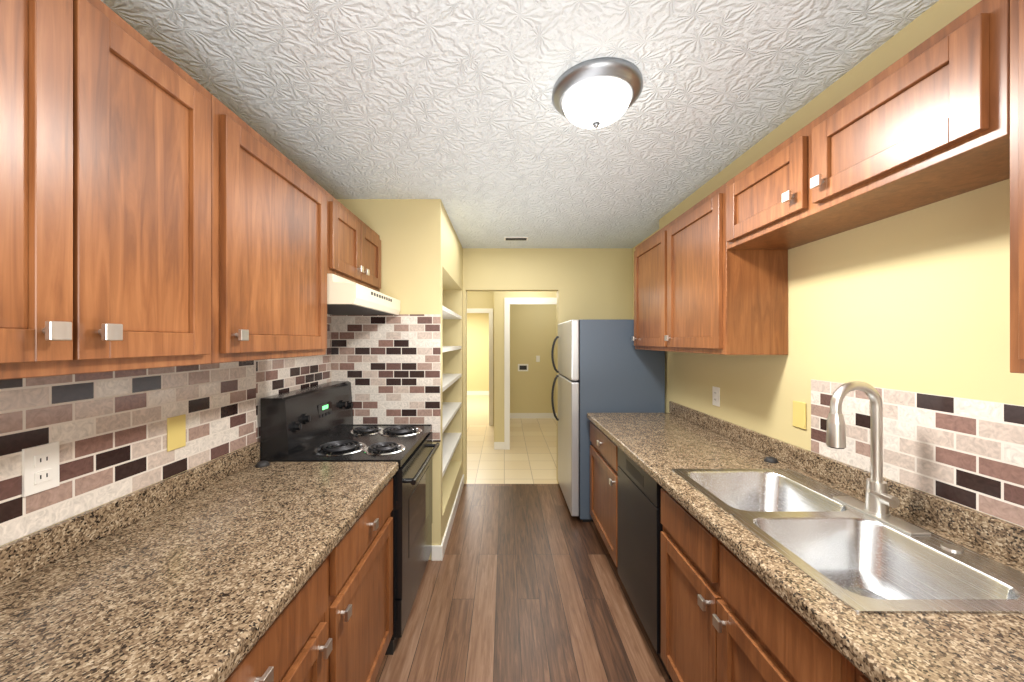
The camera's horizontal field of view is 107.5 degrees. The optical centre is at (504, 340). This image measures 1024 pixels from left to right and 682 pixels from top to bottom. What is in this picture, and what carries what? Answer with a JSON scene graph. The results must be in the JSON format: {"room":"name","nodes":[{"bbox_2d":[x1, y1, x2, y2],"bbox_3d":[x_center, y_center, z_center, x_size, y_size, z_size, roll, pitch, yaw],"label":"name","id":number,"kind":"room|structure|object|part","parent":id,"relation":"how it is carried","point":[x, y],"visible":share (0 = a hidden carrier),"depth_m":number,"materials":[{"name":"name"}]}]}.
{"room":"kitchen","nodes":[
{"label":"kitchen","id":0,"kind":"room"},
{"bbox_2d":[0,442,255,546],"bbox_3d":[-1.230,0.260,0.710,0.120,2.440,3.660,0,0,0],"label":"wall","id":1,"kind":"structure","parent":0,"point":[112,500],"depth_m":1.10,"materials":[{"name":"beige paint"}]},
{"bbox_2d":[0,0,210,379],"bbox_3d":[-0.981,-0.323,0.719,0.375,0.775,0.718,0,0,0],"label":"upper cabinet","id":2,"kind":"object","parent":1,"relation":"attached to","point":[105,188],"visible":1,"depth_m":0.76,"materials":[{"name":"brown wood"}]},
{"bbox_2d":[0,360,255,545],"bbox_3d":[-1.169,0.270,0.389,0.001,0.410,2.757,0,0,0],"label":"tile backsplash","id":3,"kind":"structure","parent":1,"relation":"attached to","point":[107,431],"depth_m":1.12,"materials":[{"name":"multicoloured tile"}]},
{"bbox_2d":[22,441,58,496],"bbox_3d":[-1.163,0.320,0.945,0.010,0.116,0.072,0,0,0],"label":"electrical outlet","id":4,"kind":"object","parent":3,"relation":"attached to","point":[40,468],"visible":1,"depth_m":0.94,"materials":[{"name":"white plastic"}]},
{"bbox_2d":[167,414,185,451],"bbox_3d":[-1.165,0.325,1.335,0.006,0.116,0.072,0,0,0],"label":"outlet","id":5,"kind":"object","parent":3,"relation":"attached to","point":[176,432],"visible":1,"depth_m":1.33,"materials":[{"name":"yellow plastic"}]},
{"bbox_2d":[211,95,326,363],"bbox_3d":[-0.981,-0.323,1.423,0.375,0.775,0.687,0,0,0],"label":"upper cabinet","id":6,"kind":"object","parent":1,"relation":"attached to","point":[268,250],"visible":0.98,"depth_m":1.29,"materials":[{"name":"brown wood"}]},
{"bbox_2d":[256,314,330,441],"bbox_3d":[-1.169,0.250,2.150,0.001,0.860,0.765,0,0,0],"label":"tile backsplash","id":7,"kind":"structure","parent":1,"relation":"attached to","point":[278,376],"depth_m":2.05,"materials":[{"name":"multicoloured tile"}]},
{"bbox_2d":[326,191,380,291],"bbox_3d":[-0.981,-0.515,2.150,0.375,0.390,0.760,0,0,0],"label":"upper cabinet","id":8,"kind":"object","parent":1,"relation":"attached to","point":[353,248],"visible":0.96,"depth_m":2.04,"materials":[{"name":"brown wood"}]},
{"bbox_2d":[327,274,399,314],"bbox_3d":[-0.933,-0.245,2.150,0.469,0.145,0.756,0,0,0],"label":"range hood","id":9,"kind":"object","parent":8,"relation":"attached to","point":[346,296],"visible":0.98,"depth_m":1.91,"materials":[{"name":"beige metal"}]},
{"bbox_2d":[337,199,462,559],"bbox_3d":[-0.860,0.260,3.275,0.860,2.440,1.470,0,0,0],"label":"wall","id":10,"kind":"structure","parent":0,"point":[421,260],"depth_m":2.54,"materials":[{"name":"beige paint"}]},
{"bbox_2d":[331,314,440,441],"bbox_3d":[-0.799,0.250,2.536,0.737,0.860,0.006,0,0,0],"label":"tile backsplash","id":11,"kind":"structure","parent":10,"relation":"attached to","point":[388,367],"depth_m":2.53,"materials":[{"name":"multicoloured tile"}]},
{"bbox_2d":[432,545,440,560],"bbox_3d":[-0.460,1.430,2.533,0.060,0.100,0.014,0,0,0],"label":"baseboard","id":12,"kind":"structure","parent":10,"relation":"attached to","point":[435,552],"depth_m":2.53,"materials":[{"name":"white wood"}]},
{"bbox_2d":[440,474,463,560],"bbox_3d":[-0.423,1.430,3.208,0.014,0.100,1.364,0,0,0],"label":"baseboard","id":13,"kind":"structure","parent":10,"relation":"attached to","point":[449,527],"depth_m":2.96,"materials":[{"name":"white wood"}]},
{"bbox_2d":[442,305,461,477],"bbox_3d":[-0.597,0.355,3.210,0.325,1.210,1.198,0,0,0],"label":"shelves","id":14,"kind":"object","parent":10,"relation":"attached to","point":[450,441],"visible":0.29,"depth_m":3.28,"materials":[{"name":"white wood"}]},
{"bbox_2d":[467,395,488,424],"bbox_3d":[-1.370,1.530,8.600,2.460,0.101,4.000,0,0,0],"label":"floor","id":15,"kind":"structure","parent":0,"point":[477,409],"depth_m":8.05,"materials":[{"name":"beige tile"}]},
{"bbox_2d":[467,313,488,390],"bbox_3d":[-1.370,0.260,10.360,2.460,2.440,0.120,0,0,0],"label":"wall","id":16,"kind":"structure","parent":0,"point":[477,351],"depth_m":10.30,"materials":[{"name":"beige paint"}]},
{"bbox_2d":[467,391,488,394],"bbox_3d":[-1.370,1.425,10.293,2.460,0.110,0.014,0,0,0],"label":"baseboard","id":17,"kind":"structure","parent":16,"relation":"attached to","point":[477,392],"depth_m":10.29,"materials":[{"name":"white"}]},
{"bbox_2d":[467,291,493,424],"bbox_3d":[-0.595,0.260,6.660,0.910,2.440,0.120,0,0,0],"label":"wall","id":18,"kind":"structure","parent":0,"point":[480,299],"depth_m":6.60,"materials":[{"name":"beige paint"}]},
{"bbox_2d":[467,308,492,424],"bbox_3d":[-0.583,0.455,6.591,0.775,2.050,0.018,0,0,0],"label":"door frame","id":19,"kind":"structure","parent":18,"relation":"attached to","point":[481,310],"depth_m":6.58,"materials":[{"name":"white wood"}]},
{"bbox_2d":[494,291,503,441],"bbox_3d":[-0.070,0.260,6.165,0.140,2.440,2.070,0,0,0],"label":"wall","id":20,"kind":"structure","parent":0,"point":[499,296],"depth_m":5.13,"materials":[{"name":"beige paint"}]},
{"bbox_2d":[466,418,557,483],"bbox_3d":[0.000,1.530,7.245,5.200,0.100,6.710,0,0,0],"label":"floor","id":21,"kind":"structure","parent":0,"point":[529,456],"depth_m":4.90,"materials":[{"name":"beige tile"}]},
{"bbox_2d":[101,0,938,247],"bbox_3d":[0.000,-1.010,4.740,5.200,0.100,11.720,0,0,0],"label":"ceiling","id":22,"kind":"structure","parent":0,"point":[449,103],"depth_m":1.42,"materials":[{"name":"white paint"}]},
{"bbox_2d":[504,237,527,240],"bbox_3d":[0.110,-0.955,3.510,0.220,0.011,0.100,0,0,0],"label":"ceiling vent","id":23,"kind":"object","parent":22,"relation":"in","point":[515,238],"visible":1,"depth_m":3.50,"materials":[{"name":"white"}]},
{"bbox_2d":[552,57,642,128],"bbox_3d":[0.350,-0.885,1.430,0.336,0.150,0.336,0,0,0],"label":"ceiling light fixture","id":24,"kind":"object","parent":22,"relation":"attached to","point":[596,93],"visible":1,"depth_m":1.34,"materials":[{"name":"white glass"}]},
{"bbox_3d":[0.350,-0.875,1.430,0.254,0.082,0.254,0,0,0],"label":"ceiling light glass","id":25,"kind":"part","parent":24,"relation":"part of","materials":[{"name":"white glass"}]},
{"bbox_2d":[375,484,672,681],"bbox_3d":[0.077,1.530,1.385,2.735,0.100,5.010,0,0,0],"label":"floor","id":26,"kind":"structure","parent":0,"point":[521,583],"depth_m":2.09,"materials":[{"name":"brown wood"}]},
{"bbox_2d":[225,559,331,681],"bbox_3d":[-0.828,1.046,0.779,0.680,0.868,0.678,0,0,0],"label":"base cabinet","id":27,"kind":"object","parent":26,"relation":"on","point":[293,644],"visible":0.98,"depth_m":0.94,"materials":[{"name":"brown wood"}]},
{"bbox_2d":[260,381,439,654],"bbox_3d":[-0.788,0.875,2.150,0.723,1.210,0.760,0,0,0],"label":"range","id":28,"kind":"object","parent":26,"relation":"on","point":[312,424],"visible":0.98,"depth_m":1.94,"materials":[{"name":"black metal"}]},
{"bbox_2d":[324,477,392,681],"bbox_3d":[-0.828,1.046,1.444,0.680,0.868,0.647,0,0,0],"label":"base cabinet","id":29,"kind":"object","parent":26,"relation":"on","point":[358,616],"visible":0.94,"depth_m":1.39,"materials":[{"name":"brown wood"}]},
{"bbox_2d":[590,422,617,566],"bbox_3d":[0.983,1.046,2.596,0.680,0.868,0.748,0,0,0],"label":"base cabinet","id":30,"kind":"object","parent":26,"relation":"on","point":[604,481],"visible":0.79,"depth_m":2.53,"materials":[{"name":"brown wood"}]},
{"bbox_2d":[551,319,664,521],"bbox_3d":[0.888,0.652,3.450,0.833,1.655,0.800,0,0,0],"label":"fridge","id":31,"kind":"object","parent":26,"relation":"on","point":[605,366],"visible":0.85,"depth_m":3.05,"materials":[{"name":"blue"}]},
{"bbox_3d":[0.509,0.375,3.775,0.075,0.852,0.022,0,0,0],"label":"handle","id":32,"kind":"part","parent":31,"relation":"part of","materials":[{"name":"black plastic"}]},
{"bbox_3d":[0.578,0.627,3.450,0.065,1.605,0.796,0,0,0],"label":"door","id":33,"kind":"part","parent":31,"relation":"part of","materials":[{"name":"silver metal"}]},
{"bbox_2d":[618,447,671,679],"bbox_3d":[0.995,1.046,1.930,0.656,0.868,0.580,0,0,0],"label":"dishwasher","id":34,"kind":"object","parent":26,"relation":"on","point":[640,527],"visible":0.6,"depth_m":1.83,"materials":[{"name":"black metal"}]},
{"bbox_2d":[661,488,855,681],"bbox_3d":[0.983,1.046,1.189,0.680,0.868,0.898,0,0,0],"label":"base cabinet","id":35,"kind":"object","parent":26,"relation":"on","point":[727,615],"visible":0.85,"depth_m":1.15,"materials":[{"name":"brown wood"}]},
{"bbox_2d":[856,668,870,681],"bbox_3d":[0.983,1.046,0.369,0.680,0.868,0.738,0,0,0],"label":"base cabinet","id":36,"kind":"object","parent":26,"relation":"on","point":[860,677],"visible":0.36,"depth_m":0.71,"materials":[{"name":"brown wood"}]},
{"bbox_3d":[-0.828,1.046,0.069,0.680,0.868,0.738,0,0,0],"label":"base cabinet","id":37,"kind":"object","parent":26,"relation":"on","visible":0},
{"bbox_2d":[0,442,397,681],"bbox_3d":[-0.832,0.542,0.389,0.673,0.135,2.757,0,0,0],"label":"countertop","id":38,"kind":"structure","parent":37,"relation":"on","point":[204,572],"depth_m":0.92,"materials":[{"name":"granite"}]},
{"bbox_3d":[0.983,1.046,-0.496,0.680,0.868,0.988,0,0,0],"label":"base cabinet","id":39,"kind":"object","parent":26,"relation":"on","visible":0},
{"bbox_2d":[587,381,1023,681],"bbox_3d":[0.987,0.438,0.990,0.673,0.616,3.960,0,0,0],"label":"countertop","id":40,"kind":"structure","parent":39,"relation":"on","point":[873,575],"depth_m":1.12,"materials":[{"name":"stone"}]},
{"bbox_2d":[671,468,1023,662],"bbox_3d":[0.993,0.653,1.215,0.525,0.185,0.870,0,0,0],"label":"sink","id":41,"kind":"object","parent":40,"relation":"in","point":[872,564],"depth_m":1.14,"materials":[{"name":"silver metal"}]},
{"bbox_2d":[504,291,556,297],"bbox_3d":[0.815,0.260,5.190,1.610,2.440,0.120,0,0,0],"label":"wall","id":42,"kind":"structure","parent":0,"point":[507,294],"depth_m":5.13,"materials":[{"name":"beige paint"}]},
{"bbox_2d":[494,298,556,449],"bbox_3d":[0.420,0.445,5.121,1.120,2.070,0.018,0,0,0],"label":"door frame","id":43,"kind":"structure","parent":42,"relation":"attached to","point":[505,445],"depth_m":5.11,"materials":[{"name":"white wood"}]},
{"bbox_2d":[510,304,556,412],"bbox_3d":[0.800,0.260,7.260,1.880,2.440,0.120,0,0,0],"label":"wall","id":44,"kind":"structure","parent":0,"point":[533,331],"depth_m":7.20,"materials":[{"name":"beige paint"}]},
{"bbox_2d":[518,364,527,370],"bbox_3d":[0.360,0.510,7.192,0.200,0.140,0.015,0,0,0],"label":"washer outlet box","id":45,"kind":"object","parent":44,"relation":"attached to","point":[522,367],"depth_m":7.19,"materials":[{"name":"white plastic"}]},
{"bbox_2d":[510,413,556,417],"bbox_3d":[0.810,1.430,7.193,1.620,0.100,0.014,0,0,0],"label":"baseboard","id":46,"kind":"structure","parent":44,"relation":"attached to","point":[531,415],"depth_m":7.19,"materials":[{"name":"white wood"}]},
{"bbox_2d":[463,248,631,483],"bbox_3d":[0.448,0.260,3.950,1.755,2.440,0.120,0,0,0],"label":"wall","id":47,"kind":"structure","parent":0,"point":[590,283],"depth_m":3.89,"materials":[{"name":"beige paint"}]},
{"bbox_2d":[659,0,980,229],"bbox_3d":[1.275,-0.851,0.985,0.100,0.218,3.970,0,0,0],"label":"soffit","id":48,"kind":"structure","parent":0,"point":[929,22],"depth_m":1.35,"materials":[{"name":"beige paint"}]},
{"bbox_2d":[632,179,1023,527],"bbox_3d":[1.385,0.260,1.445,0.120,2.440,5.130,0,0,0],"label":"wall","id":49,"kind":"structure","parent":0,"point":[916,300],"depth_m":1.29,"materials":[{"name":"beige paint"}]},
{"bbox_2d":[632,182,787,354],"bbox_3d":[1.155,-0.338,2.360,0.335,0.805,1.220,0,0,0],"label":"upper cabinet","id":50,"kind":"object","parent":49,"relation":"attached to","point":[699,287],"visible":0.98,"depth_m":1.89,"materials":[{"name":"brown wood"}]},
{"bbox_2d":[712,386,719,406],"bbox_3d":[1.318,0.345,2.340,0.010,0.116,0.072,0,0,0],"label":"electrical outlet","id":51,"kind":"object","parent":49,"relation":"attached to","point":[715,396],"visible":1,"depth_m":2.33,"materials":[{"name":"white plastic"}]},
{"bbox_2d":[793,401,805,429],"bbox_3d":[1.320,0.330,1.680,0.006,0.116,0.072,0,0,0],"label":"outlet","id":52,"kind":"object","parent":49,"relation":"attached to","point":[799,414],"visible":1,"depth_m":1.68,"materials":[{"name":"yellow plastic"}]},
{"bbox_2d":[726,0,1009,249],"bbox_3d":[1.155,-0.583,1.260,0.335,0.315,0.976,0,0,0],"label":"upper cabinet","id":53,"kind":"object","parent":49,"relation":"attached to","point":[925,122],"visible":1,"depth_m":1.01,"materials":[{"name":"brown wood"}]},
{"bbox_2d":[811,379,1023,526],"bbox_3d":[1.324,0.320,0.315,0.001,0.310,2.610,0,0,0],"label":"tile backsplash","id":54,"kind":"structure","parent":49,"relation":"attached to","point":[968,453],"depth_m":1.13,"materials":[{"name":"multicoloured tile"}]},
{"bbox_2d":[1010,0,1023,373],"bbox_3d":[1.155,-0.338,0.385,0.335,0.805,0.770,0,0,0],"label":"upper cabinet","id":55,"kind":"object","parent":49,"relation":"attached to","point":[1016,186],"visible":1,"depth_m":0.76,"materials":[{"name":"brown wood"}]}
]}

